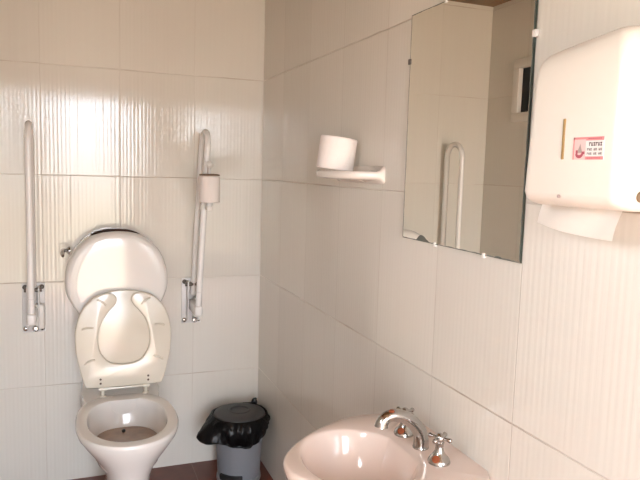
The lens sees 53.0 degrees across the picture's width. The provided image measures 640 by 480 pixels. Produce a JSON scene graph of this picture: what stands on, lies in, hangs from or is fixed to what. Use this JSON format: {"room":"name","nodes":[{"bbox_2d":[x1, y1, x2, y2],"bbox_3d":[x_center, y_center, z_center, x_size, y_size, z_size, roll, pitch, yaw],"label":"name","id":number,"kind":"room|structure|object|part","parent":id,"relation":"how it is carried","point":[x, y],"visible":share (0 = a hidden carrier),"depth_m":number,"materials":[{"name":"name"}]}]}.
{"room":"public restroom","nodes":[
{"label":"public restroom","id":0,"kind":"room"},
{"bbox_2d":[0,0,264,479],"bbox_3d":[-0.876,-0.074,2.844,1.480,2.255,0.120,-1,7,-21],"label":"wall","id":1,"kind":"structure","parent":0,"point":[118,97],"depth_m":2.77,"materials":[{"name":"tile"}]},
{"bbox_2d":[22,120,45,332],"bbox_3d":[-1.157,-0.036,2.569,0.088,0.873,0.194,-1,7,-21],"label":"grab rail","id":2,"kind":"object","parent":1,"relation":"attached to","point":[33,293],"visible":1,"depth_m":2.51,"materials":[{"name":"grey metal"}]},
{"bbox_3d":[-1.201,0.283,2.691,0.088,0.210,0.008,-1,7,-21],"label":"wall plate","id":3,"kind":"part","parent":2,"relation":"part of","materials":[{"name":"grey metal"}]},
{"bbox_2d":[181,129,210,322],"bbox_3d":[-0.541,-0.044,2.808,0.095,0.873,0.194,-1,7,-21],"label":"grab rail","id":4,"kind":"object","parent":1,"relation":"attached to","point":[191,287],"visible":0.96,"depth_m":2.83,"materials":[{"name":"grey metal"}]},
{"bbox_3d":[-0.588,0.275,2.929,0.088,0.210,0.008,-1,7,-21],"label":"wall plate","id":5,"kind":"part","parent":4,"relation":"part of","materials":[{"name":"grey metal"}]},
{"bbox_2d":[199,161,219,210],"bbox_3d":[-0.467,-0.227,2.687,0.084,0.208,0.123,-1,7,-21],"label":"toilet roll holder","id":6,"kind":"object","parent":4,"relation":"attached to","point":[209,164],"visible":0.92,"depth_m":2.66,"materials":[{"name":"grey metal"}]},
{"bbox_2d":[199,176,219,202],"bbox_3d":[-0.460,-0.211,2.670,0.086,0.110,0.086,-1,7,-21],"label":"toilet roll","id":7,"kind":"object","parent":6,"relation":"on","point":[209,186],"visible":0.94,"depth_m":2.63,"materials":[{"name":"white paper"}]},
{"bbox_3d":[-0.460,-0.222,2.669,0.028,0.159,0.028,-1,7,-21],"label":"rod","id":8,"kind":"part","parent":6,"relation":"part of","materials":[{"name":"grey metal"}]},
{"bbox_2d":[70,459,272,479],"bbox_3d":[-0.095,1.347,0.878,1.480,0.100,4.640,-1,7,-21],"label":"floor","id":9,"kind":"structure","parent":0,"point":[203,470],"depth_m":2.92,"materials":[{"name":"red tile"}]},
{"bbox_2d":[60,228,178,479],"bbox_3d":[-0.769,0.543,2.470,0.422,1.115,0.788,-1,7,-21],"label":"toilet","id":10,"kind":"object","parent":9,"relation":"on","point":[116,279],"visible":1,"depth_m":2.57,"materials":[{"name":"white ceramic"}]},
{"bbox_3d":[-1.030,0.047,2.589,0.033,0.034,0.108,1,6,-8],"label":"flush lever","id":11,"kind":"part","parent":10,"relation":"part of","materials":[{"name":"silver metal"}]},
{"bbox_3d":[-0.868,0.606,2.567,0.026,0.042,0.026,-1,7,-21],"label":"hinge post","id":12,"kind":"part","parent":10,"relation":"part of","materials":[{"name":"beige plastic"}]},
{"bbox_3d":[-0.795,0.395,2.599,0.372,0.386,0.037,-1,7,-21],"label":"lid","id":13,"kind":"part","parent":10,"relation":"part of","materials":[{"name":"plastic"}]},
{"bbox_3d":[-0.789,0.400,2.586,0.372,0.378,0.040,-1,7,-21],"label":"seat","id":14,"kind":"part","parent":10,"relation":"part of","materials":[{"name":"beige plastic"}]},
{"bbox_3d":[-0.791,0.595,2.596,0.200,0.009,0.009,-1,7,-21],"label":"hinge rod","id":15,"kind":"part","parent":10,"relation":"part of","materials":[{"name":"beige plastic"}]},
{"bbox_3d":[-0.714,0.604,2.627,0.026,0.042,0.026,-1,7,-21],"label":"hinge post","id":16,"kind":"part","parent":10,"relation":"part of","materials":[{"name":"beige plastic"}]},
{"bbox_2d":[213,403,264,479],"bbox_3d":[-0.363,0.911,2.876,0.230,0.318,0.230,-1,7,-21],"label":"pedal bin","id":17,"kind":"object","parent":9,"relation":"on","point":[232,463],"visible":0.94,"depth_m":2.80,"materials":[{"name":"grey plastic"}]},
{"bbox_2d":[196,397,269,448],"bbox_3d":[-0.390,0.816,2.853,0.333,0.145,0.278,-1,7,-21],"label":"bag","id":18,"kind":"object","parent":17,"relation":"in","point":[245,435],"visible":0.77,"depth_m":2.75,"materials":[{"name":"black plastic"}]},
{"bbox_3d":[-0.359,0.768,2.860,0.230,0.030,0.230,-1,7,-21],"label":"lid","id":19,"kind":"part","parent":17,"relation":"part of","materials":[{"name":"grey plastic"}]},
{"bbox_2d":[258,0,639,479],"bbox_3d":[0.594,0.176,0.941,0.120,2.255,4.520,-1,7,-21],"label":"wall","id":20,"kind":"structure","parent":0,"point":[530,368],"depth_m":1.72,"materials":[{"name":"tile"}]},
{"bbox_2d":[316,166,384,183],"bbox_3d":[0.066,-0.202,1.959,0.120,0.053,0.350,-1,7,-21],"label":"toilet roll holder","id":21,"kind":"object","parent":20,"relation":"attached to","point":[360,174],"visible":0.98,"depth_m":1.85,"materials":[{"name":"beige ceramic"}]},
{"bbox_2d":[316,135,356,170],"bbox_3d":[0.051,-0.263,1.954,0.123,0.110,0.114,1,6,-6],"label":"toilet roll","id":22,"kind":"object","parent":21,"relation":"on","point":[335,152],"visible":0.87,"depth_m":1.91,"materials":[{"name":"white paper"}]},
{"bbox_2d":[283,413,489,479],"bbox_3d":[0.114,0.582,1.462,0.409,0.196,0.452,-1,7,-21],"label":"basin","id":23,"kind":"object","parent":20,"relation":"attached to","point":[351,448],"visible":0.88,"depth_m":1.53,"materials":[{"name":"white ceramic"}]},
{"bbox_2d":[374,406,451,466],"bbox_3d":[0.193,0.434,1.476,0.149,0.102,0.214,-1,7,-21],"label":"mixer tap","id":24,"kind":"object","parent":23,"relation":"on","point":[410,426],"visible":1,"depth_m":1.46,"materials":[{"name":"silver metal"}]},
{"bbox_3d":[0.189,0.435,1.473,0.140,0.101,0.038,-1,7,-21],"label":"spout","id":25,"kind":"part","parent":24,"relation":"part of","materials":[{"name":"silver metal"}]},
{"bbox_2d":[394,423,412,437],"bbox_3d":[0.206,0.451,1.569,0.051,0.050,0.051,-1,7,-21],"label":"tap","id":26,"kind":"object","parent":24,"relation":"on","point":[402,431],"depth_m":1.55,"materials":[{"name":"silver metal"}]},
{"bbox_3d":[0.207,0.418,1.565,0.045,0.018,0.045,3,6,9],"label":"cross handle","id":27,"kind":"part","parent":24,"relation":"part of","materials":[{"name":"silver metal"}]},
{"bbox_2d":[427,442,450,466],"bbox_3d":[0.264,0.469,1.420,0.051,0.050,0.051,-1,7,-21],"label":"tap","id":28,"kind":"object","parent":24,"relation":"on","point":[438,458],"depth_m":1.41,"materials":[{"name":"silver metal"}]},
{"bbox_3d":[0.265,0.436,1.417,0.045,0.018,0.045,1,6,-8],"label":"cross handle","id":29,"kind":"part","parent":24,"relation":"part of","materials":[{"name":"silver metal"}]},
{"bbox_2d":[403,0,538,262],"bbox_3d":[0.318,-0.266,1.461,0.008,0.587,0.497,-1,7,-21],"label":"wall mirror","id":30,"kind":"object","parent":20,"relation":"attached to","point":[471,62],"visible":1,"depth_m":1.42,"materials":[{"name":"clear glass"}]},
{"bbox_2d":[525,26,639,211],"bbox_3d":[0.436,-0.182,0.998,0.124,0.264,0.214,-1,7,-21],"label":"dispenser","id":31,"kind":"object","parent":20,"relation":"attached to","point":[584,148],"visible":1,"depth_m":0.94,"materials":[{"name":"white plastic"}]},
{"bbox_2d":[537,204,621,240],"bbox_3d":[0.418,-0.032,1.051,0.008,0.050,0.188,-1,7,-21],"label":"paper towel","id":32,"kind":"object","parent":31,"relation":"hanging from","point":[586,222],"visible":0.92,"depth_m":1.04,"materials":[{"name":"white paper"}]}
]}

